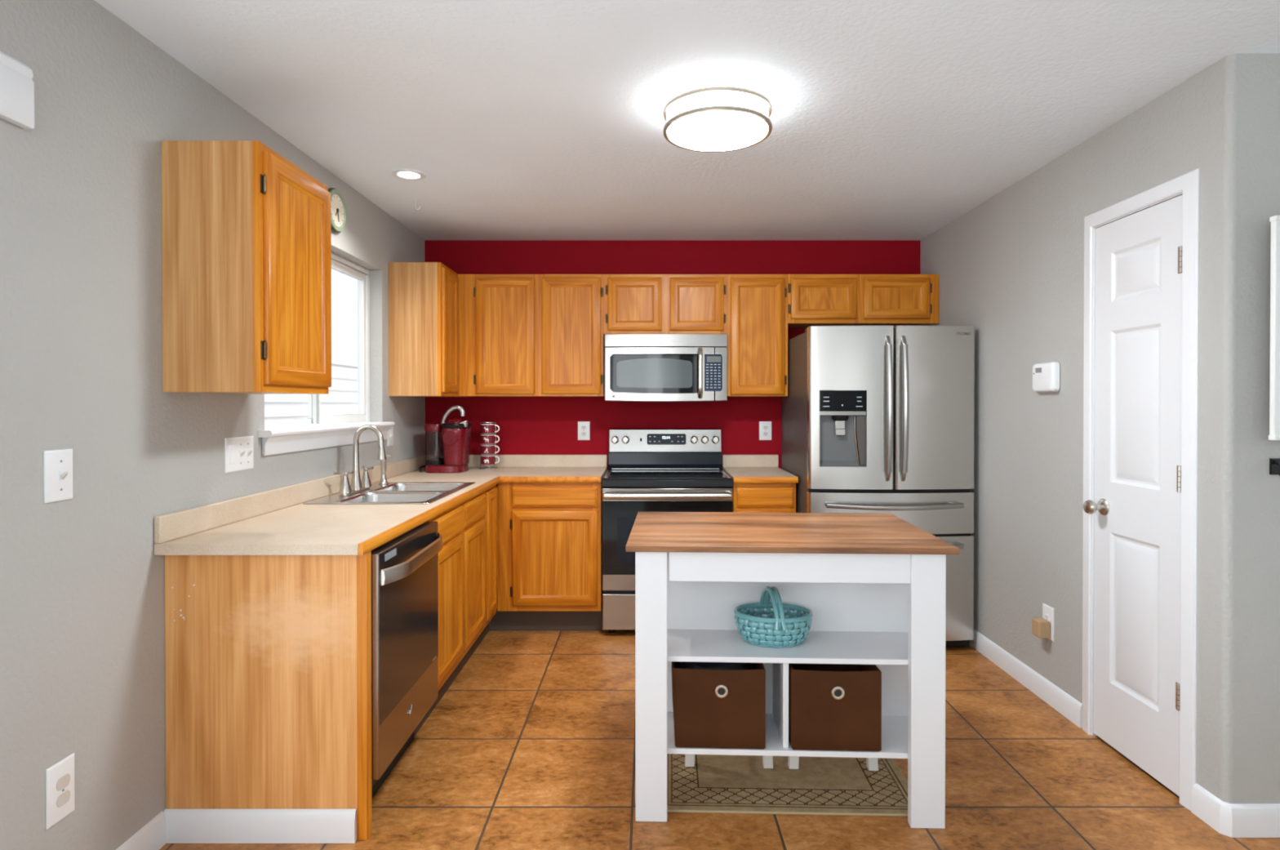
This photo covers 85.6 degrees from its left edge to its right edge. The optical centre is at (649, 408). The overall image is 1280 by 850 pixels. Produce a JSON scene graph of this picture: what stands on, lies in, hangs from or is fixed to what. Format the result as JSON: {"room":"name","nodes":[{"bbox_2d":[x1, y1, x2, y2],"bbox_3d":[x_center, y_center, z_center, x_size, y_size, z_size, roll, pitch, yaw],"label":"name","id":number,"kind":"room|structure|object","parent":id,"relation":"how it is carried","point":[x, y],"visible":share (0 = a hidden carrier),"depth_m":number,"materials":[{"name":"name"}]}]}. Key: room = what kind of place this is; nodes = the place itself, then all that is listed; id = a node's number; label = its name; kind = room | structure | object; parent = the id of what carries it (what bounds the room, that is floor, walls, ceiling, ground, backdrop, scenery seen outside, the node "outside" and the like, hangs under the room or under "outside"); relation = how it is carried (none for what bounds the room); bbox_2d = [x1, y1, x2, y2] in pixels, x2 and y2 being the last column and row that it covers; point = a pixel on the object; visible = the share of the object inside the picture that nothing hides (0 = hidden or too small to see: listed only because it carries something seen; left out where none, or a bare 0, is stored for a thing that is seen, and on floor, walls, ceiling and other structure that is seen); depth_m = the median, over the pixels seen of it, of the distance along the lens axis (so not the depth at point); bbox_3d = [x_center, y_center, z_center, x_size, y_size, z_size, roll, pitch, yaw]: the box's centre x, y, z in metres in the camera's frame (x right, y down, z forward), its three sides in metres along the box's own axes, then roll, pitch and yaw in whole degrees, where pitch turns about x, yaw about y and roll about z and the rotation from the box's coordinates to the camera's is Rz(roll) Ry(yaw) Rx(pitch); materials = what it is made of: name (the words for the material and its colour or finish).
{"room":"kitchen","nodes":[
{"label":"kitchen","id":0,"kind":"room"},
{"bbox_2d":[0,0,425,849],"bbox_3d":[-1.565,0.128,0.433,0.130,2.440,8.365,0,0,0],"label":"wall","id":1,"kind":"structure","parent":0,"point":[82,579],"depth_m":1.88,"materials":[{"name":"grey paint"}]},
{"bbox_2d":[0,51,34,128],"bbox_3d":[-1.488,-0.739,0.516,0.023,0.152,2.282,0,0,0],"label":"valance","id":2,"kind":"object","parent":1,"relation":"attached to","point":[16,83],"visible":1,"depth_m":1.61,"materials":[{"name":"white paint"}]},
{"bbox_2d":[43,448,72,503],"bbox_3d":[-1.489,0.170,1.751,0.020,0.130,0.083,0,0,0],"label":"light switch","id":3,"kind":"object","parent":1,"relation":"attached to","point":[58,464],"visible":1,"depth_m":1.75,"materials":[{"name":"white plastic"}]},
{"bbox_2d":[45,752,75,830],"bbox_3d":[-1.496,0.972,1.757,0.008,0.150,0.083,0,0,0],"label":"wall outlet","id":4,"kind":"object","parent":1,"relation":"attached to","point":[60,777],"visible":1,"depth_m":1.75,"materials":[{"name":"white plastic"}]},
{"bbox_2d":[56,773,70,790],"bbox_3d":[-1.493,0.951,1.759,0.002,0.031,0.040,0,0,0],"label":"receptacle","id":5,"kind":"object","parent":4,"relation":"attached to","point":[63,780],"depth_m":1.76,"materials":[{"name":"grey plastic"}]},
{"bbox_2d":[56,789,70,807],"bbox_3d":[-1.493,0.993,1.759,0.002,0.031,0.040,0,0,0],"label":"receptacle","id":6,"kind":"object","parent":4,"relation":"attached to","point":[63,796],"depth_m":1.76,"materials":[{"name":"grey plastic"}]},
{"bbox_2d":[115,811,166,849],"bbox_3d":[-1.493,1.290,1.777,0.014,0.098,0.696,0,0,0],"label":"baseboard","id":7,"kind":"structure","parent":1,"relation":"attached to","point":[153,836],"depth_m":2.06,"materials":[{"name":"white paint"}]},
{"bbox_2d":[224,435,253,472],"bbox_3d":[-1.489,0.165,2.523,0.020,0.124,0.172,0,0,0],"label":"light switch","id":8,"kind":"object","parent":1,"relation":"attached to","point":[238,451],"visible":1,"depth_m":2.51,"materials":[{"name":"white plastic"}]},
{"bbox_2d":[161,140,331,394],"bbox_3d":[-1.340,-0.438,2.352,0.318,0.771,0.457,0,0,0],"label":"upper cabinet","id":9,"kind":"object","parent":1,"relation":"attached to","point":[246,231],"visible":1,"depth_m":2.12,"materials":[{"name":"brown wood"}]},
{"bbox_2d":[257,252,395,455],"bbox_3d":[-1.536,-0.297,3.280,0.179,0.950,1.275,0,0,0],"label":"window","id":10,"kind":"structure","parent":1,"relation":"in","point":[318,430],"depth_m":3.44,"materials":[{"name":"white plastic"}]},
{"bbox_2d":[328,187,346,232],"bbox_3d":[-1.486,-0.938,3.273,0.025,0.206,0.206,0,0,0],"label":"wall clock","id":11,"kind":"object","parent":1,"relation":"attached to","point":[338,206],"visible":0.88,"depth_m":3.28,"materials":[{"name":"grey"}]},
{"bbox_2d":[386,426,393,446],"bbox_3d":[-1.489,0.155,3.986,0.020,0.122,0.080,0,0,0],"label":"light switch","id":12,"kind":"object","parent":1,"relation":"attached to","point":[390,432],"visible":0.88,"depth_m":3.98,"materials":[{"name":"white plastic"}]},
{"bbox_2d":[388,262,465,396],"bbox_3d":[-1.340,-0.457,4.288,0.318,0.767,0.642,0,0,0],"label":"upper cabinet","id":13,"kind":"object","parent":1,"relation":"attached to","point":[423,296],"visible":0.97,"depth_m":3.97,"materials":[{"name":"brown wood"}]},
{"bbox_2d":[424,240,920,487],"bbox_3d":[0.153,0.098,4.676,3.606,2.440,0.120,0,0,0],"label":"wall","id":14,"kind":"structure","parent":0,"point":[528,425],"depth_m":4.61,"materials":[{"name":"red paint"}]},
{"bbox_2d":[457,274,604,396],"bbox_3d":[-0.743,-0.458,4.449,0.910,0.759,0.322,0,0,0],"label":"upper cabinet","id":15,"kind":"object","parent":14,"relation":"attached to","point":[519,335],"visible":0.99,"depth_m":4.30,"materials":[{"name":"brown wood"}]},
{"bbox_2d":[577,421,590,439],"bbox_3d":[-0.440,0.149,4.612,0.080,0.124,0.008,0,0,0],"label":"wall outlet","id":16,"kind":"object","parent":14,"relation":"attached to","point":[584,427],"visible":1,"depth_m":4.61,"materials":[{"name":"white plastic"}]},
{"bbox_2d":[603,274,727,335],"bbox_3d":[0.098,-0.651,4.448,0.770,0.372,0.322,0,0,0],"label":"upper cabinet","id":17,"kind":"object","parent":14,"relation":"attached to","point":[633,304],"visible":0.89,"depth_m":4.30,"materials":[{"name":"brown wood"}]},
{"bbox_2d":[604,333,727,401],"bbox_3d":[0.101,-0.251,4.404,0.756,0.415,0.413,0,0,0],"label":"microwave oven","id":18,"kind":"object","parent":17,"relation":"attached to","point":[639,367],"visible":1,"depth_m":4.24,"materials":[{"name":"silver metal"}]},
{"bbox_2d":[722,454,778,466],"bbox_3d":[0.672,0.350,4.607,0.372,0.083,0.020,0,0,0],"label":"backsplash","id":19,"kind":"structure","parent":14,"relation":"attached to","point":[728,460],"depth_m":4.60,"materials":[{"name":"beige laminate"}]},
{"bbox_2d":[727,274,787,396],"bbox_3d":[0.672,-0.458,4.449,0.377,0.759,0.322,0,0,0],"label":"upper cabinet","id":20,"kind":"object","parent":14,"relation":"attached to","point":[757,304],"visible":0.91,"depth_m":4.30,"materials":[{"name":"brown wood"}]},
{"bbox_2d":[759,421,771,439],"bbox_3d":[0.773,0.149,4.612,0.082,0.124,0.008,0,0,0],"label":"wall outlet","id":21,"kind":"object","parent":14,"relation":"attached to","point":[765,427],"visible":1,"depth_m":4.61,"materials":[{"name":"white plastic"}]},
{"bbox_2d":[787,274,938,328],"bbox_3d":[1.333,-0.685,4.447,0.941,0.305,0.322,0,0,0],"label":"upper cabinet","id":22,"kind":"object","parent":14,"relation":"attached to","point":[813,300],"visible":0.96,"depth_m":4.30,"materials":[{"name":"brown wood"}]},
{"bbox_2d":[94,0,1279,239],"bbox_3d":[1.350,-1.143,0.499,6.000,0.100,8.515,0,0,0],"label":"ceiling","id":23,"kind":"structure","parent":0,"point":[522,119],"depth_m":2.39,"materials":[{"name":"white paint"}]},
{"bbox_2d":[391,168,426,180],"bbox_3d":[-1.143,-1.108,3.277,0.160,0.006,0.160,0,0,0],"label":"recessed light","id":24,"kind":"object","parent":23,"relation":"in","point":[402,173],"visible":1,"depth_m":3.27,"materials":[{"name":"white paint"}]},
{"bbox_2d":[413,200,420,209],"bbox_3d":[-1.254,-1.092,3.723,0.037,0.047,0.020,0,0,0],"label":"ceiling hook","id":25,"kind":"object","parent":23,"relation":"attached to","point":[415,202],"visible":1,"depth_m":3.72,"materials":[{"name":"white paint"}]},
{"bbox_2d":[662,81,772,152],"bbox_3d":[0.246,-1.040,2.513,0.395,0.125,0.395,0,0,0],"label":"ceiling light","id":26,"kind":"object","parent":23,"relation":"attached to","point":[714,117],"visible":1,"depth_m":2.40,"materials":[{"name":"white glass"}]},
{"bbox_2d":[666,111,768,151],"bbox_3d":[0.246,-0.995,2.513,0.368,0.034,0.368,0,0,0],"label":"diffuser","id":27,"kind":"object","parent":26,"relation":"attached to","point":[694,131],"depth_m":2.45,"materials":[{"name":"white glass"}]},
{"bbox_2d":[159,629,1279,849],"bbox_3d":[1.350,1.397,0.517,6.000,0.100,8.515,0,0,0],"label":"floor","id":28,"kind":"structure","parent":0,"point":[531,745],"depth_m":2.47,"materials":[{"name":"brown tile"}]},
{"bbox_2d":[164,551,371,839],"bbox_3d":[-1.185,0.890,2.152,0.625,0.891,0.035,0,0,0],"label":"cabinet end panel","id":29,"kind":"object","parent":28,"relation":"on","point":[268,658],"visible":0.88,"depth_m":2.14,"materials":[{"name":"brown wood"}]},
{"bbox_2d":[163,808,356,843],"bbox_3d":[-1.203,1.287,2.130,0.592,0.098,0.014,0,0,0],"label":"baseboard","id":30,"kind":"structure","parent":29,"relation":"attached to","point":[183,825],"depth_m":2.12,"materials":[{"name":"white paint"}]},
{"bbox_2d":[370,520,442,798],"bbox_3d":[-1.133,0.891,2.479,0.673,0.886,0.610,0,0,0],"label":"dishwasher","id":31,"kind":"object","parent":28,"relation":"on","point":[405,568],"visible":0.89,"depth_m":2.38,"materials":[{"name":"silver metal"}]},
{"bbox_2d":[413,491,486,736],"bbox_3d":[-1.181,0.883,3.249,0.619,0.891,0.915,0,0,0],"label":"base cabinet","id":32,"kind":"object","parent":28,"relation":"on","point":[462,557],"visible":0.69,"depth_m":3.21,"materials":[{"name":"brown wood"}]},
{"bbox_2d":[154,454,607,555],"bbox_3d":[-0.891,0.377,3.352,1.215,0.118,2.529,0,0,0],"label":"countertop","id":33,"kind":"structure","parent":32,"relation":"on","point":[275,522],"depth_m":2.56,"materials":[{"name":"beige laminate"}]},
{"bbox_2d":[333,424,386,495],"bbox_3d":[-1.340,0.235,3.280,0.182,0.320,0.324,0,0,0],"label":"faucet","id":34,"kind":"object","parent":33,"relation":"on","point":[357,486],"visible":1,"depth_m":3.27,"materials":[{"name":"silver metal"}]},
{"bbox_2d":[302,482,475,504],"bbox_3d":[-1.195,0.488,3.297,0.534,0.186,0.777,0,0,0],"label":"sink","id":35,"kind":"object","parent":33,"relation":"in","point":[392,493],"visible":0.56,"depth_m":3.27,"materials":[{"name":"silver metal"}]},
{"bbox_2d":[378,454,391,484],"bbox_3d":[-1.378,0.316,3.602,0.068,0.154,0.047,0,0,0],"label":"sprayer","id":36,"kind":"object","parent":35,"relation":"on","point":[383,462],"visible":0.84,"depth_m":3.59,"materials":[{"name":"silver metal"}]},
{"bbox_2d":[418,404,471,472],"bbox_3d":[-1.279,0.186,4.331,0.302,0.413,0.250,0,0,0],"label":"coffee maker","id":37,"kind":"object","parent":33,"relation":"on","point":[455,433],"visible":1,"depth_m":4.24,"materials":[{"name":"red plastic"}]},
{"bbox_2d":[478,422,497,469],"bbox_3d":[-1.052,0.240,4.502,0.125,0.303,0.125,0,0,0],"label":"mug rack","id":38,"kind":"object","parent":33,"relation":"on","point":[480,467],"visible":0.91,"depth_m":4.49,"materials":[{"name":"silver metal"}]},
{"bbox_2d":[480,454,499,465],"bbox_3d":[-1.046,0.336,4.497,0.109,0.062,0.093,0,1,40],"label":"mug","id":39,"kind":"object","parent":38,"relation":"on","point":[486,460],"visible":1,"depth_m":4.46,"materials":[{"name":"red ceramic"}]},
{"bbox_2d":[480,444,499,454],"bbox_3d":[-1.046,0.268,4.497,0.109,0.062,0.093,0,1,40],"label":"mug","id":40,"kind":"object","parent":39,"relation":"on","point":[487,449],"visible":1,"depth_m":4.46,"materials":[{"name":"red ceramic"}]},
{"bbox_2d":[480,434,499,444],"bbox_3d":[-1.046,0.201,4.496,0.109,0.062,0.093,0,1,40],"label":"mug","id":41,"kind":"object","parent":40,"relation":"on","point":[485,438],"visible":1,"depth_m":4.46,"materials":[{"name":"red ceramic"}]},
{"bbox_2d":[480,423,499,433],"bbox_3d":[-1.046,0.133,4.496,0.109,0.062,0.093,0,1,40],"label":"mug","id":42,"kind":"object","parent":41,"relation":"on","point":[485,428],"visible":1,"depth_m":4.46,"materials":[{"name":"red ceramic"}]},
{"bbox_2d":[471,484,497,654],"bbox_3d":[-1.181,0.879,3.859,0.619,0.891,0.302,0,0,0],"label":"base cabinet","id":43,"kind":"object","parent":28,"relation":"on","point":[491,515],"visible":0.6,"depth_m":3.86,"materials":[{"name":"brown wood"}]},
{"bbox_2d":[484,481,603,635],"bbox_3d":[-0.625,0.875,4.314,0.681,0.891,0.604,0,0,0],"label":"base cabinet","id":44,"kind":"object","parent":28,"relation":"on","point":[550,534],"visible":0.93,"depth_m":4.02,"materials":[{"name":"brown wood"}]},
{"bbox_2d":[601,428,733,632],"bbox_3d":[0.102,0.728,4.260,0.757,1.186,0.671,0,0,0],"label":"oven range","id":45,"kind":"object","parent":28,"relation":"on","point":[650,469],"visible":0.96,"depth_m":4.00,"materials":[{"name":"silver metal"}]},
{"bbox_2d":[601,469,733,487],"bbox_3d":[0.102,0.428,4.244,0.757,0.056,0.519,0,0,0],"label":"cooktop","id":46,"kind":"object","parent":45,"relation":"in","point":[612,477],"depth_m":4.00,"materials":[{"name":"black glass"}]},
{"bbox_2d":[731,482,795,512],"bbox_3d":[0.670,0.875,4.314,0.364,0.891,0.604,0,0,0],"label":"base cabinet","id":47,"kind":"object","parent":28,"relation":"on","point":[757,497],"visible":0.24,"depth_m":4.01,"materials":[{"name":"brown wood"}]},
{"bbox_2d":[722,454,798,482],"bbox_3d":[0.672,0.370,4.304,0.372,0.118,0.626,0,0,0],"label":"countertop","id":48,"kind":"structure","parent":47,"relation":"on","point":[741,468],"depth_m":4.43,"materials":[{"name":"beige laminate"}]},
{"bbox_2d":[667,753,907,816],"bbox_3d":[0.479,1.329,2.566,0.885,0.008,0.592,0,0,2],"label":"rug","id":49,"kind":"object","parent":28,"relation":"on","point":[716,784],"visible":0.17,"depth_m":2.43,"materials":[{"name":"beige carpet"}]},
{"bbox_2d":[684,754,773,768],"bbox_3d":[0.298,1.022,2.684,0.340,0.604,0.278,0,0,2],"label":"stool","id":50,"kind":"object","parent":49,"relation":"on","point":[767,761],"visible":0.13,"depth_m":2.55,"materials":[{"name":"white paint"}]},
{"bbox_2d":[787,755,878,770],"bbox_3d":[0.680,1.023,2.668,0.340,0.604,0.278,0,0,2],"label":"stool","id":51,"kind":"object","parent":49,"relation":"on","point":[872,763],"visible":0.07,"depth_m":2.54,"materials":[{"name":"white paint"}]},
{"bbox_2d":[625,511,959,828],"bbox_3d":[0.462,0.885,2.540,1.050,0.897,0.700,0,0,2],"label":"kitchen island","id":52,"kind":"object","parent":28,"relation":"on","point":[873,584],"visible":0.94,"depth_m":2.23,"materials":[{"name":"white wood"}]},
{"bbox_2d":[671,661,765,749],"bbox_3d":[0.231,0.979,2.379,0.310,0.262,0.270,0,0,2],"label":"storage bin","id":53,"kind":"object","parent":52,"relation":"on","point":[722,708],"visible":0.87,"depth_m":2.25,"materials":[{"name":"brown fabric"}]},
{"bbox_2d":[680,661,752,669],"bbox_3d":[0.233,0.975,2.378,0.264,0.246,0.235,0,0,0],"label":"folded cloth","id":54,"kind":"object","parent":53,"relation":"in","point":[683,664],"visible":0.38,"depth_m":2.34,"materials":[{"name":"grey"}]},
{"bbox_2d":[733,586,813,647],"bbox_3d":[0.429,0.714,2.399,0.271,0.187,0.214,0,0,6],"label":"basket","id":55,"kind":"object","parent":52,"relation":"on","point":[767,629],"visible":1,"depth_m":2.34,"materials":[{"name":"teal wicker"}]},
{"bbox_2d":[667,711,907,758],"bbox_3d":[0.453,1.120,2.381,0.982,0.018,0.272,0,0,2],"label":"shelf","id":56,"kind":"object","parent":52,"relation":"attached to","point":[894,724],"depth_m":2.26,"materials":[{"name":"white laminate"}]},
{"bbox_2d":[667,628,908,665],"bbox_3d":[0.453,0.817,2.378,0.982,0.018,0.272,0,0,2],"label":"shelf","id":57,"kind":"object","parent":52,"relation":"attached to","point":[820,646],"depth_m":2.33,"materials":[{"name":"white laminate"}]},
{"bbox_2d":[788,662,881,751],"bbox_3d":[0.610,0.978,2.363,0.296,0.264,0.270,0,0,2],"label":"storage bin","id":58,"kind":"object","parent":52,"relation":"on","point":[832,706],"visible":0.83,"depth_m":2.23,"materials":[{"name":"brown fabric"}]},
{"bbox_2d":[781,325,974,646],"bbox_3d":[1.319,0.430,4.115,0.902,1.760,0.916,0,0,0],"label":"refrigerator","id":59,"kind":"object","parent":28,"relation":"on","point":[875,419],"visible":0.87,"depth_m":3.74,"materials":[{"name":"grey metal"}]},
{"bbox_2d":[920,57,1223,798],"bbox_3d":[1.866,0.107,3.398,0.120,2.440,2.435,0,0,0],"label":"wall","id":60,"kind":"structure","parent":0,"point":[1010,268],"depth_m":3.06,"materials":[{"name":"grey paint"}]},
{"bbox_2d":[968,628,1082,727],"bbox_3d":[1.799,1.276,3.744,0.014,0.098,1.730,0,0,0],"label":"baseboard","id":61,"kind":"structure","parent":60,"relation":"attached to","point":[1061,701],"depth_m":3.25,"materials":[{"name":"white paint"}]},
{"bbox_2d":[1032,361,1060,391],"bbox_3d":[1.786,-0.141,3.119,0.038,0.132,0.170,0,0,0],"label":"thermostat","id":62,"kind":"object","parent":60,"relation":"attached to","point":[1046,375],"visible":1,"depth_m":3.08,"materials":[{"name":"white plastic"}]},
{"bbox_2d":[1042,603,1053,641],"bbox_3d":[1.801,0.967,3.127,0.008,0.148,0.085,0,0,0],"label":"wall outlet","id":63,"kind":"object","parent":60,"relation":"attached to","point":[1047,611],"visible":0.68,"depth_m":3.10,"materials":[{"name":"white plastic"}]},
{"bbox_2d":[1031,617,1049,638],"bbox_3d":[1.770,0.992,3.126,0.052,0.074,0.062,0,0,0],"label":"plug","id":64,"kind":"object","parent":63,"relation":"attached to","point":[1040,625],"visible":1,"depth_m":3.10,"materials":[{"name":"beige plastic"}]},
{"bbox_2d":[1044,613,1049,621],"bbox_3d":[1.799,0.946,3.127,0.003,0.027,0.035,0,0,0],"label":"receptacle","id":65,"kind":"object","parent":63,"relation":"attached to","point":[1046,615],"depth_m":3.12,"materials":[{"name":"white plastic"}]},
{"bbox_2d":[1082,168,1199,810],"bbox_3d":[1.797,0.271,2.572,0.134,2.124,0.592,0,0,0],"label":"door","id":66,"kind":"structure","parent":60,"relation":"in","point":[1140,358],"depth_m":2.52,"materials":[{"name":"white paint"}]},
{"bbox_2d":[1219,53,1279,803],"bbox_3d":[3.003,0.116,2.217,2.394,2.440,0.120,0,0,0],"label":"wall","id":67,"kind":"structure","parent":0,"point":[1250,754],"depth_m":2.16,"materials":[{"name":"grey paint"}]},
{"bbox_2d":[1191,782,1279,837],"bbox_3d":[2.996,1.286,2.218,2.408,0.098,0.134,0,0,0],"label":"baseboard","id":68,"kind":"structure","parent":67,"relation":"attached to","point":[1230,820],"depth_m":2.16,"materials":[{"name":"white paint"}]},
{"bbox_2d":[1268,215,1279,439],"bbox_3d":[2.143,-0.243,2.117,0.519,0.678,0.074,0,0,0],"label":"wall panel","id":69,"kind":"object","parent":67,"relation":"attached to","point":[1274,384],"visible":1,"depth_m":2.08,"materials":[{"name":"white"}]},
{"bbox_2d":[1269,457,1279,475],"bbox_3d":[1.960,0.183,2.133,0.050,0.054,0.048,0,0,0],"label":"wall hook","id":70,"kind":"object","parent":67,"relation":"attached to","point":[1274,463],"visible":1,"depth_m":2.15,"materials":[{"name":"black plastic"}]},
{"label":"outside","id":71,"kind":"structure","parent":0,"visible":0},
{"bbox_2d":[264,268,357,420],"bbox_3d":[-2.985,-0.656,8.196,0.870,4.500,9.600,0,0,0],"label":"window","id":72,"kind":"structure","parent":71,"point":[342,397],"depth_m":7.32,"materials":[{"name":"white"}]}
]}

